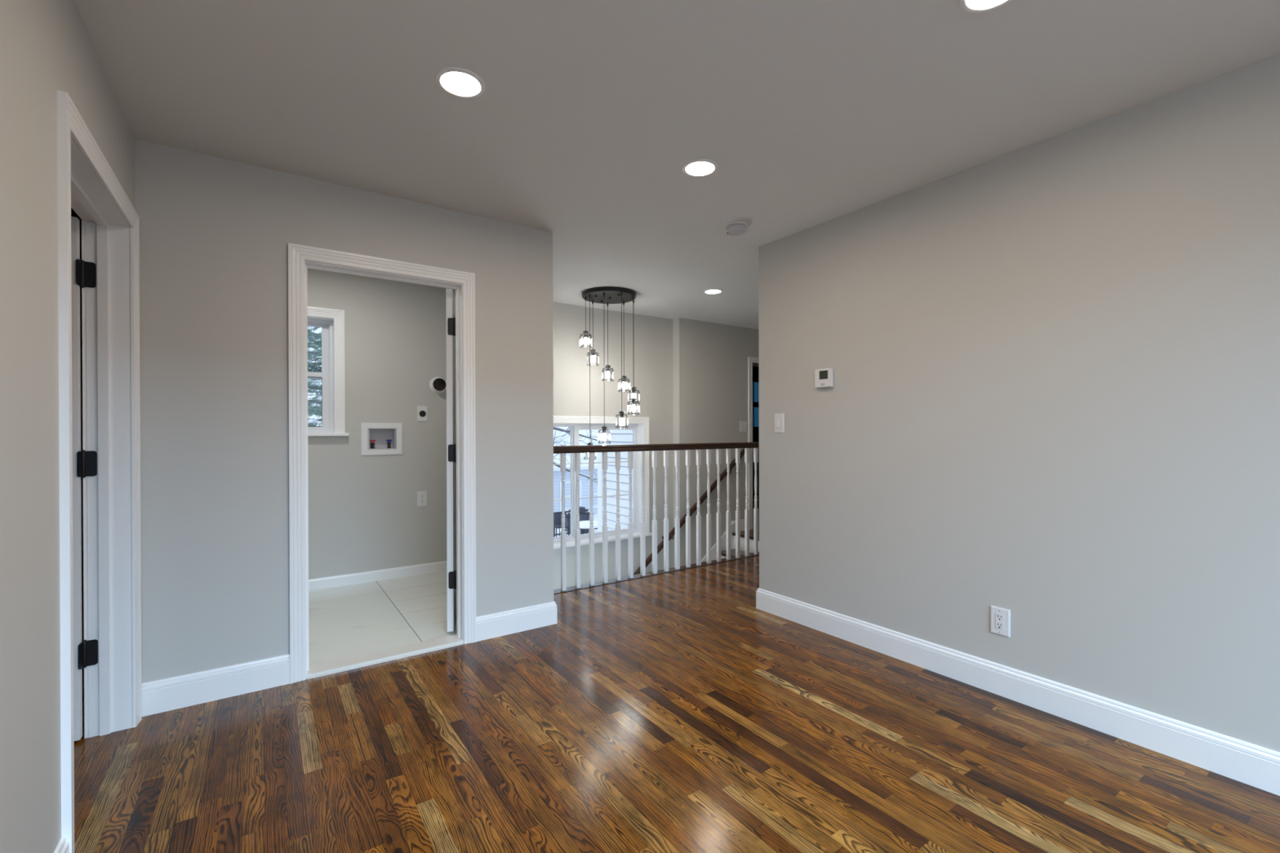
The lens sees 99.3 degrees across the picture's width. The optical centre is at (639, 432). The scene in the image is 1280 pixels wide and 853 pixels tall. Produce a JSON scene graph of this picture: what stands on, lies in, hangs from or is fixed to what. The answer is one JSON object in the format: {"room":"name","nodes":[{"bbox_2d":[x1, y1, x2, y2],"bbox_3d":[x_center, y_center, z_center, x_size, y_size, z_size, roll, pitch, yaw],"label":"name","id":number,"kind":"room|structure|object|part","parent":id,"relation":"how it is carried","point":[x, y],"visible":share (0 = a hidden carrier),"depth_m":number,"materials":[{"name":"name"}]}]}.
{"room":"upstairs landing","nodes":[
{"label":"upstairs landing","id":0,"kind":"room"},
{"bbox_2d":[0,0,134,852],"bbox_3d":[-0.691,-0.015,0.111,0.130,2.440,5.470,0,0,-35],"label":"wall","id":1,"kind":"structure","parent":0,"point":[46,46],"depth_m":1.26,"materials":[{"name":"grey paint"}]},
{"bbox_2d":[53,836,69,852],"bbox_3d":[-0.294,1.137,-0.328,0.015,0.137,4.293,0,0,-35],"label":"baseboard","id":2,"kind":"structure","parent":1,"relation":"attached to","point":[63,846],"depth_m":1.42,"materials":[{"name":"white wood"}]},
{"bbox_2d":[57,89,142,852],"bbox_3d":[-1.807,0.153,1.853,0.019,2.101,1.015,0,0,-35],"label":"trim","id":3,"kind":"structure","parent":1,"relation":"attached to","point":[70,123],"depth_m":1.45,"materials":[{"name":"white wood"}]},
{"bbox_2d":[71,137,132,741],"bbox_3d":[-2.227,0.185,1.559,1.005,2.040,0.900,0,0,-35],"label":"door frame","id":4,"kind":"structure","parent":1,"relation":"in","point":[105,272],"depth_m":2.16,"materials":[{"name":"white wood"}]},
{"bbox_2d":[71,207,84,717],"bbox_3d":[-2.801,-0.018,2.919,0.120,2.440,1.550,0,0,-35],"label":"door","id":5,"kind":"structure","parent":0,"point":[73,215],"depth_m":2.29,"materials":[{"name":"grey paint"}]},
{"bbox_2d":[134,138,553,683],"bbox_3d":[-1.368,-0.021,2.896,1.930,2.440,0.120,0,0,-35],"label":"wall","id":6,"kind":"structure","parent":0,"point":[215,233],"depth_m":2.53,"materials":[{"name":"grey paint"}]},
{"bbox_2d":[142,653,289,716],"bbox_3d":[-1.897,1.133,2.449,0.542,0.137,0.015,0,0,-35],"label":"baseboard","id":7,"kind":"structure","parent":6,"relation":"attached to","point":[162,695],"depth_m":2.44,"materials":[{"name":"white wood"}]},
{"bbox_2d":[288,243,475,684],"bbox_3d":[-1.309,0.148,2.853,0.893,2.101,0.019,0,0,-35],"label":"trim","id":8,"kind":"structure","parent":6,"relation":"attached to","point":[298,254],"depth_m":2.64,"materials":[{"name":"white wood"}]},
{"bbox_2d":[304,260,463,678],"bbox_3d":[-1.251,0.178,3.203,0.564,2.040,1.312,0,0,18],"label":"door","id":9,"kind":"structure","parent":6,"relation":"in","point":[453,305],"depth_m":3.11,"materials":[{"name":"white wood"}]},
{"bbox_2d":[475,600,557,641],"bbox_3d":[-0.883,1.127,3.477,0.510,0.137,0.550,0,0,-35],"label":"baseboard","id":10,"kind":"structure","parent":6,"relation":"attached to","point":[524,619],"depth_m":3.24,"materials":[{"name":"white wood"}]},
{"bbox_2d":[306,267,673,589],"bbox_3d":[-1.510,0.724,4.867,4.456,3.940,0.180,0,0,-35],"label":"wall","id":11,"kind":"structure","parent":0,"point":[365,515],"depth_m":4.50,"materials":[{"name":"grey paint"}]},
{"bbox_2d":[307,306,345,432],"bbox_3d":[-2.607,-0.462,3.985,0.786,0.952,0.019,0,0,-35],"label":"trim","id":12,"kind":"structure","parent":11,"relation":"attached to","point":[338,315],"depth_m":4.18,"materials":[{"name":"white wood"}]},
{"bbox_2d":[307,315,349,436],"bbox_3d":[-2.649,-0.421,4.049,0.831,0.906,0.225,0,0,-35],"label":"window","id":13,"kind":"structure","parent":11,"relation":"in","point":[327,374],"depth_m":4.24,"materials":[{"name":"white wood"}]},
{"bbox_3d":[-2.697,-0.629,4.113,0.601,0.426,0.025,0,0,-35],"label":"sash","id":14,"kind":"part","parent":13,"relation":"part of","materials":[{"name":"white plastic"}]},
{"bbox_3d":[-2.679,-0.236,4.091,0.601,0.451,0.027,0,0,-35],"label":"sash","id":15,"kind":"part","parent":13,"relation":"part of","materials":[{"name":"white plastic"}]},
{"bbox_3d":[-2.686,-0.429,4.099,0.645,0.878,0.080,0,0,-35],"label":"frame","id":16,"kind":"part","parent":13,"relation":"part of","materials":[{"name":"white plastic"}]},
{"bbox_3d":[-2.622,0.020,4.014,0.831,0.024,0.135,0,0,-35],"label":"sill","id":17,"kind":"part","parent":13,"relation":"part of","materials":[{"name":"white wood"}]},
{"bbox_2d":[308,560,447,590],"bbox_3d":[-2.386,1.145,4.144,1.950,0.081,0.012,0,0,-35],"label":"baseboard","id":18,"kind":"structure","parent":11,"relation":"attached to","point":[390,573],"depth_m":4.33,"materials":[{"name":"white wood"}]},
{"bbox_2d":[360,422,402,455],"bbox_3d":[-2.094,0.053,4.402,0.300,0.256,0.097,0,0,-35],"label":"washer outlet box","id":19,"kind":"object","parent":11,"relation":"attached to","point":[381,435],"visible":0.99,"depth_m":4.41,"materials":[{"name":"white plastic"}]},
{"bbox_2d":[417,490,426,506],"bbox_3d":[-1.817,0.555,4.540,0.076,0.124,0.008,0,0,-35],"label":"wall outlet","id":20,"kind":"object","parent":11,"relation":"attached to","point":[421,495],"visible":1,"depth_m":4.54,"materials":[{"name":"white plastic"}]},
{"bbox_2d":[420,494,424,502],"bbox_3d":[-1.816,0.555,4.538,0.034,0.068,0.002,0,0,-35],"label":"receptacle","id":21,"kind":"object","parent":20,"relation":"attached to","point":[422,496],"depth_m":4.54,"materials":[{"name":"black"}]},
{"bbox_2d":[417,405,427,421],"bbox_3d":[-1.814,-0.154,4.540,0.080,0.128,0.010,0,0,-35],"label":"dryer outlet","id":22,"kind":"object","parent":11,"relation":"attached to","point":[422,411],"visible":1,"depth_m":4.54,"materials":[{"name":"white plastic"}]},
{"bbox_2d":[419,410,426,417],"bbox_3d":[-1.813,-0.154,4.538,0.052,0.052,0.005,0,0,-35],"label":"socket","id":23,"kind":"object","parent":22,"relation":"attached to","point":[422,413],"depth_m":4.54,"materials":[{"name":"black plastic"}]},
{"bbox_2d":[429,377,446,393],"bbox_3d":[-1.698,-0.399,4.593,0.140,0.140,0.055,0,0,-35],"label":"duct","id":24,"kind":"object","parent":11,"relation":"attached to","point":[437,384],"visible":0.98,"depth_m":4.61,"materials":[{"name":"white plastic"}]},
{"bbox_2d":[553,415,649,533],"bbox_3d":[-0.575,0.466,5.394,1.634,1.247,0.019,0,0,-35],"label":"trim","id":25,"kind":"structure","parent":11,"relation":"attached to","point":[557,419],"depth_m":5.81,"materials":[{"name":"white wood"}]},
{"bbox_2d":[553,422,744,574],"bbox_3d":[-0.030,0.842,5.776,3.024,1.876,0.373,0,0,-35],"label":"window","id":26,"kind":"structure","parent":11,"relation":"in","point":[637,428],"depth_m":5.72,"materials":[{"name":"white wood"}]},
{"bbox_3d":[-0.967,0.499,5.310,0.728,1.126,0.030,0,0,-35],"label":"sash","id":27,"kind":"part","parent":26,"relation":"part of","materials":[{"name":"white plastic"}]},
{"bbox_3d":[-0.590,1.100,5.423,1.700,0.024,0.155,0,0,-35],"label":"sill","id":28,"kind":"part","parent":26,"relation":"part of","materials":[{"name":"white wood"}]},
{"bbox_3d":[-0.355,0.496,5.694,0.754,1.126,0.028,0,0,-35],"label":"sash","id":29,"kind":"part","parent":26,"relation":"part of","materials":[{"name":"white plastic"}]},
{"bbox_3d":[0.427,0.967,5.983,2.038,1.623,0.193,0,0,-35],"label":"wall handrail","id":30,"kind":"part","parent":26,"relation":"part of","materials":[{"name":"wood"}]},
{"bbox_2d":[74,0,1279,329],"bbox_3d":[0.586,-1.318,1.956,9.600,0.150,7.350,0,0,-35],"label":"ceiling","id":31,"kind":"structure","parent":0,"point":[583,129],"depth_m":2.02,"materials":[{"name":"white paint"}]},
{"bbox_2d":[435,66,485,98],"bbox_3d":[-0.636,-1.236,1.932,0.170,0.008,0.170,0,0,-35],"label":"recessed light","id":32,"kind":"object","parent":31,"relation":"in","point":[460,82],"visible":1,"depth_m":1.93,"materials":[{"name":"white plastic"}]},
{"bbox_2d":[579,286,639,460],"bbox_3d":[-0.256,-0.503,4.900,0.538,1.492,0.493,0,0,26],"label":"pendant chandelier","id":33,"kind":"object","parent":31,"relation":"hanging from","point":[601,295],"visible":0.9,"depth_m":4.81,"materials":[{"name":"black metal"}]},
{"bbox_3d":[-0.486,-1.058,4.870,0.014,0.311,0.013,0,0,-35],"label":"cord","id":34,"kind":"part","parent":33,"relation":"part of","materials":[{"name":"black plastic"}]},
{"bbox_3d":[-0.486,-0.812,4.871,0.035,0.068,0.034,0,0,-35],"label":"bulb","id":35,"kind":"part","parent":33,"relation":"part of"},
{"bbox_3d":[-0.440,-0.558,4.779,0.014,1.309,0.013,0,0,-35],"label":"cord","id":36,"kind":"part","parent":33,"relation":"part of","materials":[{"name":"black plastic"}]},
{"bbox_3d":[-0.434,-0.987,5.009,0.014,0.454,0.013,0,0,-35],"label":"cord","id":37,"kind":"part","parent":33,"relation":"part of","materials":[{"name":"black plastic"}]},
{"bbox_3d":[-0.433,-0.670,5.010,0.034,0.068,0.035,0,0,38],"label":"bulb","id":38,"kind":"part","parent":33,"relation":"part of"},
{"bbox_3d":[-0.310,-0.630,4.713,0.014,1.166,0.013,0,0,-35],"label":"cord","id":39,"kind":"part","parent":33,"relation":"part of","materials":[{"name":"black plastic"}]},
{"bbox_3d":[-0.308,0.043,4.715,0.035,0.068,0.034,0,0,21],"label":"bulb","id":40,"kind":"part","parent":33,"relation":"part of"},
{"bbox_3d":[-0.301,-0.535,5.101,0.034,0.068,0.035,0,0,20],"label":"bulb","id":41,"kind":"part","parent":33,"relation":"part of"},
{"bbox_3d":[-0.302,-0.920,5.100,0.014,0.589,0.013,0,0,-35],"label":"cord","id":42,"kind":"part","parent":33,"relation":"part of","materials":[{"name":"black plastic"}]},
{"bbox_3d":[-0.159,-0.696,4.711,0.014,1.034,0.013,0,0,-35],"label":"cord","id":43,"kind":"part","parent":33,"relation":"part of","materials":[{"name":"black plastic"}]},
{"bbox_3d":[-0.157,-0.089,4.712,0.035,0.068,0.034,0,0,39],"label":"bulb","id":44,"kind":"part","parent":33,"relation":"part of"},
{"bbox_3d":[-0.150,-0.867,5.048,0.014,0.694,0.013,0,0,-35],"label":"cord","id":45,"kind":"part","parent":33,"relation":"part of","materials":[{"name":"black plastic"}]},
{"bbox_3d":[-0.149,-0.430,5.049,0.034,0.068,0.035,0,0,2],"label":"bulb","id":46,"kind":"part","parent":33,"relation":"part of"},
{"bbox_3d":[-0.058,-0.812,4.977,0.014,0.804,0.013,0,0,-35],"label":"cord","id":47,"kind":"part","parent":33,"relation":"part of","materials":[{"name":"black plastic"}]},
{"bbox_3d":[-0.057,-0.210,4.821,0.034,0.068,0.035,0,0,-34],"label":"bulb","id":48,"kind":"part","parent":33,"relation":"part of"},
{"bbox_2d":[681,158,718,177],"bbox_3d":[0.282,-1.240,2.561,0.170,0.008,0.170,0,0,-35],"label":"recessed light","id":49,"kind":"object","parent":31,"relation":"in","point":[700,167],"visible":1,"depth_m":2.56,"materials":[{"name":"white plastic"}]},
{"bbox_2d":[703,288,722,293],"bbox_3d":[0.650,-1.248,4.836,0.170,0.008,0.170,0,0,-35],"label":"recessed light","id":50,"kind":"object","parent":31,"relation":"in","point":[708,291],"visible":1,"depth_m":4.83,"materials":[{"name":"white plastic"}]},
{"bbox_2d":[724,221,747,235],"bbox_3d":[0.579,-1.225,3.286,0.136,0.044,0.136,0,0,-35],"label":"smoke detector","id":51,"kind":"object","parent":31,"relation":"attached to","point":[735,228],"visible":1,"depth_m":3.25,"materials":[{"name":"white plastic"}]},
{"bbox_2d":[959,0,1012,13],"bbox_3d":[0.992,-1.239,1.526,0.170,0.008,0.170,0,0,-35],"label":"recessed light","id":52,"kind":"object","parent":31,"relation":"in","point":[969,6],"visible":1,"depth_m":1.58,"materials":[{"name":"white plastic"}]},
{"bbox_2d":[74,493,1279,852],"bbox_3d":[0.990,1.284,3.759,11.900,0.213,9.550,0,0,-35],"label":"floor","id":53,"kind":"structure","parent":0,"point":[672,712],"depth_m":2.01,"materials":[{"name":"brown wood"}]},
{"bbox_2d":[306,634,463,679],"bbox_3d":[-1.340,1.189,2.905,0.753,0.019,0.124,0,0,-35],"label":"threshold","id":54,"kind":"object","parent":53,"relation":"on","point":[325,668],"visible":0.85,"depth_m":2.87,"materials":[{"name":"stone"}]},
{"bbox_2d":[672,317,759,567],"bbox_3d":[1.357,0.711,6.787,2.444,3.940,0.290,0,0,-35],"label":"wall","id":55,"kind":"structure","parent":0,"point":[710,359],"depth_m":6.21,"materials":[{"name":"grey paint"}]},
{"bbox_2d":[731,519,744,531],"bbox_3d":[1.196,1.113,6.491,0.282,0.137,0.015,0,0,-35],"label":"baseboard","id":56,"kind":"structure","parent":55,"relation":"attached to","point":[742,521],"depth_m":6.50,"materials":[{"name":"white wood"}]},
{"bbox_2d":[739,421,746,431],"bbox_3d":[1.241,-0.070,6.522,0.122,0.126,0.013,0,0,-35],"label":"light switch","id":57,"kind":"object","parent":55,"relation":"attached to","point":[743,424],"visible":1,"depth_m":6.52,"materials":[{"name":"white plastic"}]},
{"bbox_2d":[747,356,759,529],"bbox_3d":[1.681,0.134,6.823,0.897,2.092,0.019,0,0,-35],"label":"trim","id":58,"kind":"structure","parent":55,"relation":"attached to","point":[750,359],"depth_m":6.58,"materials":[{"name":"white wood"}]},
{"bbox_2d":[752,366,759,493],"bbox_3d":[1.337,-0.048,9.747,4.500,2.440,0.100,0,0,-35],"label":"wall","id":59,"kind":"structure","parent":0,"point":[755,369],"depth_m":10.28,"materials":[{"name":"blue paint"}]},
{"bbox_2d":[752,379,759,429],"bbox_3d":[2.201,-0.522,10.339,0.900,0.940,0.110,0,0,-35],"label":"window","id":60,"kind":"structure","parent":59,"relation":"in","point":[755,382],"depth_m":10.37,"materials":[{"name":"blue glass"}]},
{"bbox_3d":[2.184,-0.527,10.364,0.800,0.850,0.010,0,0,-35],"label":"pane","id":61,"kind":"part","parent":60,"relation":"part of","materials":[{"name":"blue glass"}]},
{"bbox_2d":[758,53,1279,752],"bbox_3d":[2.221,-0.027,1.729,0.118,2.440,4.812,0,0,-35],"label":"wall","id":62,"kind":"structure","parent":0,"point":[1053,402],"depth_m":2.27,"materials":[{"name":"grey paint"}]},
{"bbox_2d":[774,413,784,432],"bbox_3d":[0.898,-0.058,3.524,0.013,0.126,0.080,0,0,-35],"label":"light switch","id":63,"kind":"object","parent":62,"relation":"attached to","point":[779,418],"visible":1,"depth_m":3.52,"materials":[{"name":"white plastic"}]},
{"bbox_2d":[814,368,833,387],"bbox_3d":[1.092,-0.320,3.226,0.030,0.110,0.116,0,0,-35],"label":"thermostat","id":64,"kind":"object","parent":62,"relation":"attached to","point":[824,378],"visible":1,"depth_m":3.21,"materials":[{"name":"grey plastic"}]},
{"bbox_2d":[990,605,1010,637],"bbox_3d":[1.634,0.860,2.471,0.008,0.124,0.080,0,0,-35],"label":"wall outlet","id":65,"kind":"object","parent":62,"relation":"attached to","point":[1000,618],"visible":1,"depth_m":2.47,"materials":[{"name":"white plastic"}]},
{"bbox_2d":[995,613,1004,630],"bbox_3d":[1.632,0.860,2.469,0.002,0.068,0.034,0,0,-35],"label":"receptacle","id":66,"kind":"object","parent":65,"relation":"attached to","point":[999,616],"depth_m":2.47,"materials":[{"name":"white plastic"}]},
{"bbox_2d":[755,587,1279,795],"bbox_3d":[3.583,1.119,2.683,3.464,0.137,4.827,0,0,-35],"label":"baseboard","id":67,"kind":"structure","parent":62,"relation":"attached to","point":[1246,762],"depth_m":2.27,"materials":[{"name":"white wood"}]},
{"bbox_3d":[-0.545,2.606,4.790,1.560,0.170,1.050,0,0,-35],"label":"floor","id":68,"kind":"structure","parent":0,"visible":0},
{"bbox_2d":[701,521,759,562],"bbox_3d":[0.754,1.782,5.630,1.640,1.467,0.923,0,0,-35],"label":"staircase","id":69,"kind":"structure","parent":68,"relation":"on","point":[723,539],"depth_m":6.27,"materials":[{"name":"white wood"}]},
{"bbox_3d":[0.383,1.956,4.745,3.040,1.467,0.100,0,0,-35],"label":"wall","id":70,"kind":"structure","parent":0,"visible":0},
{"bbox_2d":[553,551,759,595],"bbox_3d":[0.382,1.203,4.768,3.070,0.036,0.104,0,0,-35],"label":"trim","id":71,"kind":"structure","parent":70,"relation":"on","point":[571,588],"depth_m":4.52,"materials":[{"name":"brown wood"}]},
{"bbox_2d":[553,441,759,591],"bbox_3d":[0.384,0.643,4.762,3.069,1.087,0.062,0,0,-35],"label":"stair railing","id":72,"kind":"object","parent":71,"relation":"on","point":[562,450],"visible":0.69,"depth_m":4.57,"materials":[{"name":"white wood"}]},
{"bbox_3d":[0.383,0.127,4.761,3.069,0.056,0.062,0,0,-35],"label":"handrail","id":73,"kind":"part","parent":72,"relation":"part of","materials":[{"name":"brown wood"}]},
{"label":"outside","id":74,"kind":"structure","parent":0,"visible":0},
{"bbox_2d":[555,514,597,537],"bbox_3d":[-9.711,4.035,32.828,101.400,0.172,55.100,0,0,-35],"label":"snowy ground","id":75,"kind":"structure","parent":74,"point":[595,516],"depth_m":22.73,"materials":[{"name":"white snow"}]},
{"bbox_2d":[307,326,321,426],"bbox_3d":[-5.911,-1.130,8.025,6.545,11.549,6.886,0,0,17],"label":"evergreen tree","id":76,"kind":"object","parent":75,"relation":"on","point":[316,409],"visible":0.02,"depth_m":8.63,"materials":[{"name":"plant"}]},
{"bbox_2d":[553,512,568,537],"bbox_3d":[-3.031,3.591,20.904,0.520,0.920,0.510,0,0,-20],"label":"patio chair","id":77,"kind":"object","parent":75,"relation":"on","point":[557,515],"visible":0.6,"depth_m":21.04,"materials":[{"name":"black metal"}]},
{"bbox_3d":[-3.111,3.370,21.119,0.520,0.480,0.050,0,0,-20],"label":"backrest","id":78,"kind":"part","parent":77,"relation":"part of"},
{"bbox_3d":[-3.029,3.621,20.899,0.520,0.060,0.500,0,0,-20],"label":"seat","id":79,"kind":"part","parent":77,"relation":"part of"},
{"bbox_2d":[553,509,588,537],"bbox_3d":[-3.042,3.498,20.039,2.600,1.110,0.040,0,0,-35],"label":"fence","id":80,"kind":"object","parent":75,"relation":"on","point":[582,510],"visible":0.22,"depth_m":20.26,"materials":[{"name":"black metal"}]},
{"bbox_2d":[553,428,597,514],"bbox_3d":[-3.807,1.924,29.209,11.800,4.210,7.250,0,0,-35],"label":"neighbor house","id":81,"kind":"structure","parent":75,"relation":"on","point":[584,486],"depth_m":26.09,"materials":[{"name":"white plastic"}]},
{"bbox_2d":[553,426,597,483],"bbox_3d":[-4.272,-0.303,14.759,7.995,8.769,9.048,0,0,-22],"label":"bare tree","id":82,"kind":"object","parent":75,"relation":"on","point":[558,428],"visible":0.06,"depth_m":15.20,"materials":[{"name":"grey plant"}]},
{"bbox_2d":[566,506,593,533],"bbox_3d":[-2.500,3.537,21.874,1.220,1.020,0.600,0,0,-35],"label":"covered grill","id":83,"kind":"object","parent":75,"relation":"on","point":[584,513],"visible":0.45,"depth_m":21.74,"materials":[{"name":"black metal"}]},
{"bbox_2d":[597,429,632,532],"bbox_3d":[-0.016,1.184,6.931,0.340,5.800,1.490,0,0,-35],"label":"house wing","id":84,"kind":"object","parent":75,"relation":"on","point":[614,437],"visible":0.16,"depth_m":7.14,"materials":[{"name":"white plastic"}]},
{"bbox_3d":[-1.849,3.688,19.284,1.240,0.742,1.240,0,0,-35],"label":"patio table","id":85,"kind":"object","parent":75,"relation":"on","visible":0},
{"bbox_2d":[579,520,597,528],"bbox_3d":[-1.850,3.245,19.283,1.160,0.145,1.160,0,0,-35],"label":"heap","id":86,"kind":"object","parent":85,"relation":"on","point":[583,524],"visible":0.53,"depth_m":18.88,"materials":[{"name":"white snow"}]}
]}

